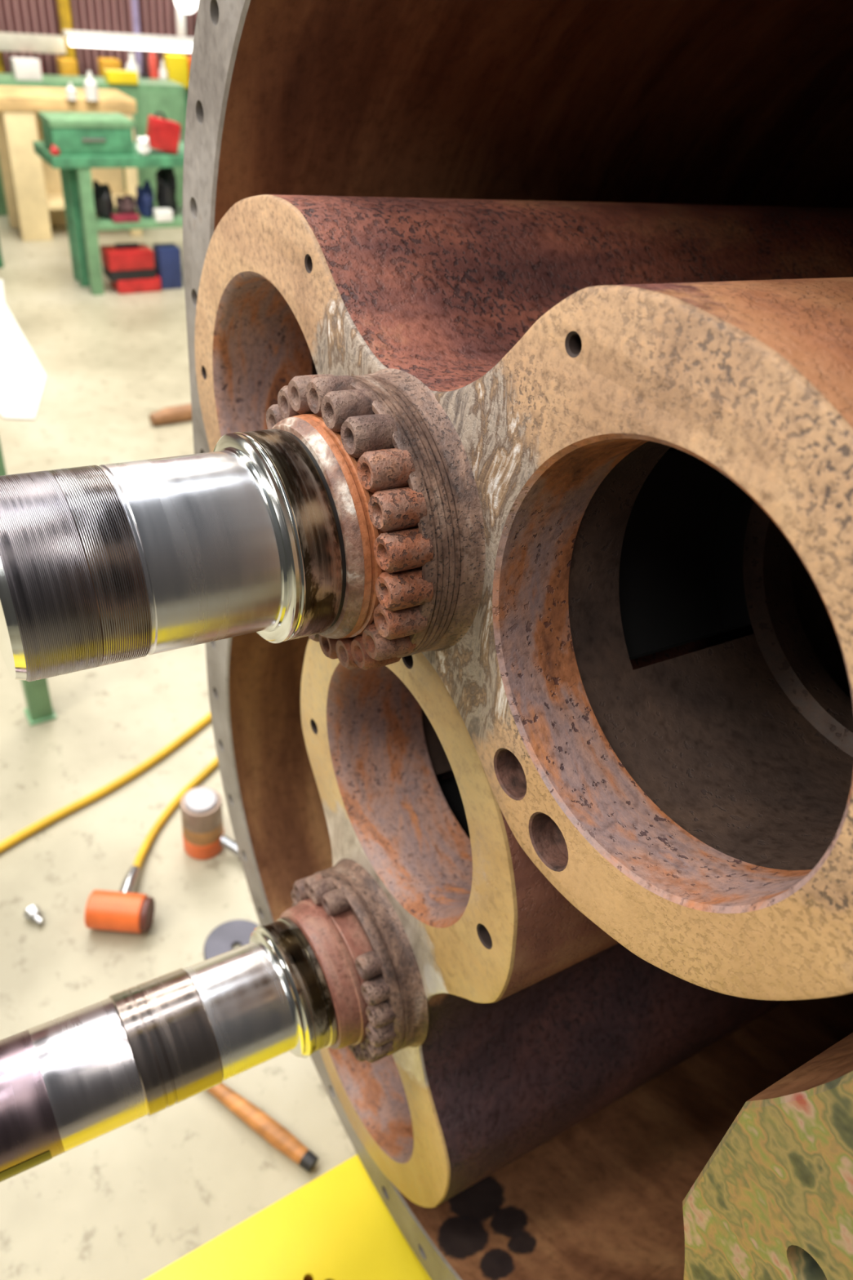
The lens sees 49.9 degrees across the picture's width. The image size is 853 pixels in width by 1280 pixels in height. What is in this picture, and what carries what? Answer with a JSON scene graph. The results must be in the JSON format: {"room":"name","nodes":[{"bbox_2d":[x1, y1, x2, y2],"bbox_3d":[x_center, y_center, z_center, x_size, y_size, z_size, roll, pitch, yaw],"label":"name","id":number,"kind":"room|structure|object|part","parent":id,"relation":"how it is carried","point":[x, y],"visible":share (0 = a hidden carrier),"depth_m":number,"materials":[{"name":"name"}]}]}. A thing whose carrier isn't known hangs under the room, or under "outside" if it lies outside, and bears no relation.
{"room":"machine workshop","nodes":[
{"label":"machine workshop","id":0,"kind":"room"},
{"bbox_2d":[0,31,66,53],"bbox_3d":[-3.511,-5.145,7.889,0.750,0.126,0.120,-17,43,-28],"label":"cable tray","id":1,"kind":"object","parent":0,"point":[9,42],"visible":1,"depth_m":7.90,"materials":[{"name":"beige paint"}]},
{"bbox_2d":[0,0,199,76],"bbox_3d":[-3.843,-6.272,7.528,12.600,4.500,0.300,-17,43,-28],"label":"wall","id":2,"kind":"structure","parent":0,"point":[157,17],"depth_m":8.47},
{"bbox_2d":[62,29,194,52],"bbox_3d":[-2.631,-5.364,8.215,1.185,0.111,0.114,-17,43,-28],"label":"lamp","id":3,"kind":"object","parent":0,"point":[76,37],"visible":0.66,"depth_m":8.16,"materials":[{"name":"white plastic"}]},
{"bbox_2d":[0,215,356,1279],"bbox_3d":[-0.442,-0.592,4.496,12.600,0.150,14.100,-17,43,-28],"label":"floor","id":4,"kind":"structure","parent":0,"point":[129,1202],"depth_m":2.67,"materials":[{"name":"concrete"}]},
{"bbox_2d":[0,50,4,72],"bbox_3d":[-3.748,-5.358,7.837,0.096,2.700,0.090,-17,43,-28],"label":"steel post","id":5,"kind":"object","parent":4,"relation":"on","point":[2,70],"visible":0.02,"depth_m":8.05,"materials":[{"name":"yellow paint"}]},
{"bbox_2d":[0,246,4,267],"bbox_3d":[-3.465,-3.129,6.428,0.765,0.930,0.450,-17,43,-28],"label":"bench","id":6,"kind":"object","parent":4,"relation":"on","point":[2,265],"visible":1,"depth_m":6.71,"materials":[{"name":"green metal"}]},
{"bbox_2d":[0,279,46,417],"bbox_3d":[-2.667,-1.885,5.685,0.540,0.001,2.490,-17,43,-28],"label":"sheet","id":7,"kind":"object","parent":4,"relation":"on","point":[22,377],"visible":1,"depth_m":5.29,"materials":[{"name":"plastic"}]},
{"bbox_2d":[0,442,57,726],"bbox_3d":[-1.250,-0.244,2.738,0.087,1.260,0.087,-17,43,-28],"label":"stand","id":8,"kind":"object","parent":4,"relation":"on","point":[39,709],"visible":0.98,"depth_m":3.04,"materials":[{"name":"metal"}]},
{"bbox_3d":[-1.312,0.251,3.115,0.087,0.009,0.087,-17,43,-28],"label":"foot plate","id":9,"kind":"part","parent":8,"relation":"part of","materials":[{"name":"green metal"}]},
{"bbox_2d":[22,904,44,925],"bbox_3d":[-1.064,0.752,2.482,0.047,0.039,0.057,-17,43,-28],"label":"bolt","id":10,"kind":"object","parent":4,"relation":"on","point":[33,913],"visible":1,"depth_m":2.48,"materials":[{"name":"metal"}]},
{"bbox_2d":[56,0,75,59],"bbox_3d":[-3.211,-5.519,8.137,0.090,2.700,0.090,-17,43,-28],"label":"steel post","id":11,"kind":"object","parent":4,"relation":"on","point":[63,6],"visible":0.2,"depth_m":8.12,"materials":[{"name":"yellow metal"}]},
{"bbox_2d":[0,85,142,241],"bbox_3d":[-2.888,-3.825,7.372,1.035,1.005,0.510,-17,43,-28],"label":"workbench","id":12,"kind":"object","parent":4,"relation":"on","point":[33,188],"visible":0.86,"depth_m":7.14,"materials":[{"name":"beige wood"}]},
{"bbox_3d":[-3.085,-3.582,7.094,0.225,0.918,0.060,-17,43,-28],"label":"panel","id":13,"kind":"part","parent":12,"relation":"part of","materials":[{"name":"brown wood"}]},
{"bbox_3d":[-2.988,-3.901,7.528,0.960,0.918,0.060,-17,43,-28],"label":"panel","id":14,"kind":"part","parent":12,"relation":"part of","materials":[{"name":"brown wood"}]},
{"bbox_2d":[66,82,76,100],"bbox_3d":[-2.663,-4.112,6.864,0.072,0.108,0.072,-17,43,-28],"label":"bottle","id":15,"kind":"object","parent":12,"relation":"on","point":[71,94],"visible":1,"depth_m":6.85,"materials":[{"name":"white plastic"}]},
{"bbox_2d":[84,71,98,101],"bbox_3d":[-2.533,-4.181,6.911,0.096,0.186,0.096,-17,43,-28],"label":"bottle","id":16,"kind":"object","parent":12,"relation":"on","point":[91,88],"visible":1,"depth_m":6.89,"materials":[{"name":"white plastic"}]},
{"bbox_3d":[-2.408,-3.785,7.473,0.090,0.918,0.060,-17,43,-28],"label":"panel","id":17,"kind":"part","parent":12,"relation":"part of","materials":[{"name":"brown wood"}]},
{"bbox_2d":[0,72,186,215],"bbox_3d":[-3.119,-4.267,7.915,2.070,1.005,0.396,-17,43,-28],"label":"workbench","id":18,"kind":"object","parent":4,"relation":"on","point":[151,95],"visible":0.24,"depth_m":7.93,"materials":[{"name":"green wood"}]},
{"bbox_3d":[-3.381,-4.062,7.615,0.390,0.930,0.015,-17,43,-28],"label":"door","id":19,"kind":"part","parent":18,"relation":"part of","materials":[{"name":"green"}]},
{"bbox_2d":[9,57,42,80],"bbox_3d":[-3.224,-4.600,7.382,0.204,0.144,0.120,-17,43,-28],"label":"tin","id":20,"kind":"object","parent":18,"relation":"on","point":[22,68],"visible":1,"depth_m":7.34,"materials":[{"name":"white plastic"}]},
{"bbox_2d":[103,69,137,84],"bbox_3d":[-2.577,-4.753,7.733,0.252,0.090,0.120,-17,43,-28],"label":"tin","id":21,"kind":"object","parent":18,"relation":"on","point":[111,76],"visible":1,"depth_m":7.69,"materials":[{"name":"yellow paint"}]},
{"bbox_3d":[-2.686,-4.271,8.003,0.390,0.930,0.015,-17,43,-28],"label":"door","id":22,"kind":"part","parent":18,"relation":"part of","materials":[{"name":"beige wood"}]},
{"bbox_3d":[-2.542,-4.392,7.988,0.021,0.150,0.021,-17,43,-28],"label":"handle","id":23,"kind":"part","parent":18,"relation":"part of","materials":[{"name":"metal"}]},
{"bbox_3d":[-2.339,-4.375,8.197,0.390,0.930,0.015,-17,43,-28],"label":"door","id":24,"kind":"part","parent":18,"relation":"part of","materials":[{"name":"green ceramic"}]},
{"bbox_3d":[-2.195,-4.497,8.182,0.021,0.150,0.021,-17,43,-28],"label":"handle","id":25,"kind":"part","parent":18,"relation":"part of","materials":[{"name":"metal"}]},
{"bbox_2d":[0,711,211,853],"bbox_3d":[-0.898,0.367,3.014,0.087,0.027,1.834,28,42,25],"label":"air hose","id":26,"kind":"object","parent":4,"relation":"on","point":[53,817],"visible":0.64,"depth_m":2.85,"materials":[{"name":"yellow rubber"}]},
{"bbox_2d":[32,141,184,295],"bbox_3d":[-1.915,-3.069,6.642,1.545,0.885,0.495,-17,43,-28],"label":"workbench","id":27,"kind":"object","parent":4,"relation":"on","point":[83,222],"visible":0.51,"depth_m":6.26,"materials":[{"name":"green metal"}]},
{"bbox_2d":[49,144,59,155],"bbox_3d":[-2.385,-3.144,5.878,0.062,0.063,0.062,-17,43,-28],"label":"rag","id":28,"kind":"object","parent":27,"relation":"on","point":[55,151],"visible":1,"depth_m":5.86,"materials":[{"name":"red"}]},
{"bbox_3d":[-2.498,-2.970,6.471,0.078,0.819,0.060,-17,43,-28],"label":"leg","id":29,"kind":"part","parent":27,"relation":"part of","materials":[{"name":"green ceramic"}]},
{"bbox_3d":[-2.419,-2.887,6.375,0.078,0.819,0.060,-17,43,-28],"label":"leg","id":30,"kind":"part","parent":27,"relation":"part of","materials":[{"name":"green ceramic"}]},
{"bbox_2d":[38,111,133,155],"bbox_3d":[-2.232,-3.337,6.039,0.534,0.204,0.294,-17,43,-28],"label":"tool chest","id":31,"kind":"object","parent":27,"relation":"on","point":[73,133],"visible":0.99,"depth_m":5.95,"materials":[{"name":"green metal"}]},
{"bbox_3d":[-2.226,-3.402,5.993,0.534,0.045,0.288,-17,43,-28],"label":"lid","id":32,"kind":"part","parent":31,"relation":"part of","materials":[{"name":"green metal"}]},
{"bbox_3d":[-2.162,-3.252,5.954,0.150,0.018,0.015,-17,43,-28],"label":"handle","id":33,"kind":"part","parent":31,"relation":"part of","materials":[{"name":"metal"}]},
{"bbox_3d":[-2.293,-2.781,6.257,0.078,0.819,0.060,-17,43,-28],"label":"leg","id":34,"kind":"part","parent":27,"relation":"part of","materials":[{"name":"green ceramic"}]},
{"bbox_2d":[93,179,114,218],"bbox_3d":[-2.224,-3.034,6.311,0.145,0.232,0.152,-17,43,-28],"label":"tool bag","id":35,"kind":"object","parent":27,"relation":"on","point":[103,199],"visible":0.94,"depth_m":6.27,"materials":[{"name":"black fabric"}]},
{"bbox_2d":[111,213,139,222],"bbox_3d":[-2.085,-2.921,6.343,0.180,0.042,0.072,-17,43,-28],"label":"tray","id":36,"kind":"object","parent":27,"relation":"on","point":[130,217],"visible":1,"depth_m":6.32,"materials":[{"name":"red plastic"}]},
{"bbox_2d":[115,194,136,213],"bbox_3d":[-2.095,-3.046,6.414,0.152,0.152,0.136,22,40,19],"label":"bag","id":37,"kind":"object","parent":27,"relation":"on","point":[126,204],"visible":0.78,"depth_m":6.37,"materials":[{"name":"brown fabric"}]},
{"bbox_2d":[95,205,182,231],"bbox_3d":[-1.871,-3.069,6.642,1.230,0.042,0.420,-17,43,-28],"label":"shelf","id":38,"kind":"object","parent":27,"relation":"attached to","point":[101,224],"depth_m":6.40,"materials":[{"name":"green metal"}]},
{"bbox_2d":[136,135,150,155],"bbox_3d":[-1.896,-3.309,6.132,0.086,0.114,0.084,12,37,6],"label":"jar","id":39,"kind":"object","parent":27,"relation":"on","point":[143,146],"visible":1,"depth_m":6.11,"materials":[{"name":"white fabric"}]},
{"bbox_2d":[135,179,155,217],"bbox_3d":[-1.980,-3.107,6.449,0.129,0.229,0.162,-17,43,-28],"label":"bag","id":40,"kind":"object","parent":27,"relation":"on","point":[144,198],"visible":0.96,"depth_m":6.42,"materials":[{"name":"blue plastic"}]},
{"bbox_2d":[152,208,173,222],"bbox_3d":[-1.854,-2.990,6.445,0.120,0.075,0.072,-17,43,-28],"label":"carton","id":41,"kind":"object","parent":27,"relation":"on","point":[160,215],"visible":1,"depth_m":6.42,"materials":[{"name":"white cardboard"}]},
{"bbox_2d":[146,111,181,153],"bbox_3d":[-1.786,-3.438,6.206,0.222,0.244,0.120,-17,43,-28],"label":"toolbox","id":42,"kind":"object","parent":27,"relation":"on","point":[163,134],"visible":0.91,"depth_m":6.17,"materials":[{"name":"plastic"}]},
{"bbox_3d":[-1.786,-3.510,6.143,0.092,0.053,0.018,-17,43,-28],"label":"carry handle","id":43,"kind":"part","parent":42,"relation":"part of","materials":[{"name":"black rubber"}]},
{"bbox_2d":[155,167,177,215],"bbox_3d":[-1.845,-3.182,6.493,0.148,0.321,0.152,10,37,4],"label":"bag","id":44,"kind":"object","parent":27,"relation":"on","point":[166,179],"visible":0.8,"depth_m":6.45,"materials":[{"name":"black fabric"}]},
{"bbox_2d":[84,889,155,933],"bbox_3d":[-0.829,0.736,2.482,0.162,0.102,0.102,6,37,-2],"label":"hydraulic cylinder","id":45,"kind":"object","parent":4,"relation":"on","point":[106,910],"visible":1,"depth_m":2.44,"materials":[{"name":"orange metal"}]},
{"bbox_2d":[99,242,161,293],"bbox_3d":[-2.120,-2.678,6.567,0.360,0.315,0.210,-17,43,-28],"label":"tool case","id":46,"kind":"object","parent":4,"relation":"on","point":[129,268],"visible":1,"depth_m":6.49,"materials":[{"name":"plastic"}]},
{"bbox_3d":[-2.117,-2.787,6.475,0.165,0.030,0.030,-17,43,-28],"label":"case handle","id":47,"kind":"part","parent":46,"relation":"part of","materials":[{"name":"plastic"}]},
{"bbox_3d":[-2.128,-2.724,6.520,0.324,0.126,0.210,-17,43,-28],"label":"case lid","id":48,"kind":"part","parent":46,"relation":"part of","materials":[{"name":"red plastic"}]},
{"bbox_2d":[130,0,143,73],"bbox_3d":[-2.689,-5.876,8.442,0.066,3.000,0.063,-17,43,-28],"label":"conduit","id":49,"kind":"object","parent":4,"relation":"on","point":[135,6],"visible":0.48,"depth_m":8.53,"materials":[{"name":"metal"}]},
{"bbox_2d":[152,243,182,289],"bbox_3d":[-1.893,-2.734,6.704,0.162,0.285,0.150,-17,43,-28],"label":"storage bin","id":50,"kind":"object","parent":4,"relation":"on","point":[167,256],"visible":0.88,"depth_m":6.64,"materials":[{"name":"blue plastic"}]},
{"bbox_2d":[119,756,218,893],"bbox_3d":[-0.704,0.439,2.917,0.107,0.066,1.008,16,38,12],"label":"hose","id":51,"kind":"object","parent":4,"relation":"on","point":[128,884],"visible":0.73,"depth_m":2.75,"materials":[{"name":"yellow rubber"}]},
{"bbox_2d":[148,403,191,425],"bbox_3d":[-1.290,-1.254,5.034,0.469,0.090,0.090,-19,44,-30],"label":"handle","id":52,"kind":"object","parent":4,"relation":"on","point":[180,413],"visible":0.6,"depth_m":4.95,"materials":[{"name":"brown wood"}]},
{"bbox_2d":[184,88,188,111],"bbox_3d":[-3.062,-4.761,8.659,2.040,0.900,0.390,-17,43,-28],"label":"wall shelf","id":53,"kind":"object","parent":4,"relation":"on","point":[185,89],"visible":0.02,"depth_m":8.70,"materials":[{"name":"green metal"}]},
{"bbox_2d":[56,57,78,75],"bbox_3d":[-3.161,-5.016,8.077,0.144,0.186,0.150,-17,43,-28],"label":"bin","id":54,"kind":"object","parent":53,"relation":"on","point":[65,66],"visible":0.56,"depth_m":8.01,"materials":[{"name":"plastic"}]},
{"bbox_2d":[97,57,120,76],"bbox_3d":[-2.849,-5.114,8.247,0.168,0.198,0.150,-17,43,-28],"label":"bin","id":55,"kind":"object","parent":53,"relation":"on","point":[103,63],"visible":0.48,"depth_m":8.17,"materials":[{"name":"orange plastic"}]},
{"bbox_2d":[125,53,140,78],"bbox_3d":[-2.658,-5.161,8.293,0.120,0.255,0.120,-17,43,-28],"label":"bottle","id":56,"kind":"object","parent":53,"relation":"on","point":[131,64],"visible":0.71,"depth_m":8.24,"materials":[{"name":"white plastic"}]},
{"bbox_2d":[140,72,150,78],"bbox_3d":[-2.589,-5.152,8.429,0.060,0.090,0.150,-17,43,-28],"label":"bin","id":57,"kind":"object","parent":53,"relation":"on","point":[142,75],"visible":0.38,"depth_m":8.37,"materials":[{"name":"black plastic"}]},
{"bbox_2d":[149,50,159,78],"bbox_3d":[-2.492,-5.222,8.377,0.084,0.282,0.084,-17,43,-28],"label":"bottle","id":58,"kind":"object","parent":53,"relation":"on","point":[153,67],"visible":0.77,"depth_m":8.34,"materials":[{"name":"red plastic"}]},
{"bbox_2d":[158,60,168,79],"bbox_3d":[-2.425,-5.214,8.438,0.078,0.210,0.078,-17,43,-28],"label":"bottle","id":59,"kind":"object","parent":53,"relation":"on","point":[162,72],"visible":0.7,"depth_m":8.40,"materials":[{"name":"white plastic"}]},
{"bbox_2d":[163,53,188,88],"bbox_3d":[-2.327,-5.293,8.520,0.180,0.255,0.150,-17,43,-28],"label":"bin","id":60,"kind":"object","parent":53,"relation":"on","point":[175,64],"visible":0.68,"depth_m":8.46,"materials":[{"name":"yellow paint"}]},
{"bbox_2d":[186,56,191,80],"bbox_3d":[-2.188,-5.329,8.603,0.120,0.240,0.150,-17,43,-28],"label":"bin","id":61,"kind":"object","parent":53,"relation":"on","point":[188,57],"visible":0.14,"depth_m":8.51,"materials":[{"name":"orange plastic"}]},
{"bbox_2d":[180,786,240,861],"bbox_3d":[-0.608,0.554,2.675,0.232,0.201,0.120,21,39,18],"label":"mallet","id":62,"kind":"object","parent":4,"relation":"on","point":[204,837],"visible":0.98,"depth_m":2.65,"materials":[{"name":"rubber"}]},
{"bbox_2d":[203,919,258,959],"bbox_3d":[-0.514,0.833,2.479,0.174,0.015,0.174,-17,43,-28],"label":"washer","id":63,"kind":"object","parent":4,"relation":"on","point":[221,940],"visible":0.48,"depth_m":2.49,"materials":[{"name":"silver metal"}]},
{"bbox_2d":[206,1082,318,1173],"bbox_3d":[-0.416,1.094,2.128,0.396,0.045,0.045,26,41,24],"label":"handle","id":64,"kind":"object","parent":4,"relation":"on","point":[275,1134],"visible":0.84,"depth_m":2.09,"materials":[{"name":"brown wood"}]},
{"bbox_2d":[144,1154,431,1279],"bbox_3d":[0.004,1.343,1.496,1.860,0.498,0.780,-17,43,-28],"label":"support beam","id":65,"kind":"structure","parent":4,"relation":"on","point":[337,1225],"depth_m":1.51,"materials":[{"name":"yellow metal"}]},
{"bbox_2d":[182,0,852,1279],"bbox_3d":[1.029,-0.146,1.628,2.490,1.971,1.302,-17,43,-28],"label":"casing","id":66,"kind":"structure","parent":65,"relation":"on","point":[734,1162],"depth_m":1.20,"materials":[{"name":"brown metal"}]},
{"bbox_2d":[0,638,784,1208],"bbox_3d":[0.580,0.259,1.599,3.136,1.138,0.486,-15,43,-27],"label":"blower rotor","id":67,"kind":"object","parent":66,"relation":"attached to","point":[463,1015],"visible":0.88,"depth_m":1.14,"materials":[{"name":"metal"}]},
{"bbox_3d":[-0.590,0.544,0.936,0.384,0.150,0.149,-17,43,-28],"label":"key seat","id":68,"kind":"part","parent":67,"relation":"part of","materials":[{"name":"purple metal"}]},
{"bbox_2d":[0,194,852,1000],"bbox_3d":[0.836,-0.309,1.298,2.686,0.623,1.119,-17,43,-28],"label":"blower rotor","id":69,"kind":"object","parent":66,"relation":"attached to","point":[590,464],"visible":1,"depth_m":0.73,"materials":[{"name":"metal"}]},
{"bbox_2d":[174,0,198,35],"bbox_3d":[-2.200,-5.777,8.415,0.216,0.393,0.216,-17,43,-28],"label":"work lamp","id":70,"kind":"object","parent":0,"point":[182,6],"visible":1,"depth_m":8.39,"materials":[{"name":"white plastic"}]},
{"bbox_3d":[-2.267,-5.732,8.447,0.075,0.270,0.048,-17,43,-28],"label":"lamp arm","id":71,"kind":"part","parent":70,"relation":"part of","materials":[{"name":"white plastic"}]}
]}

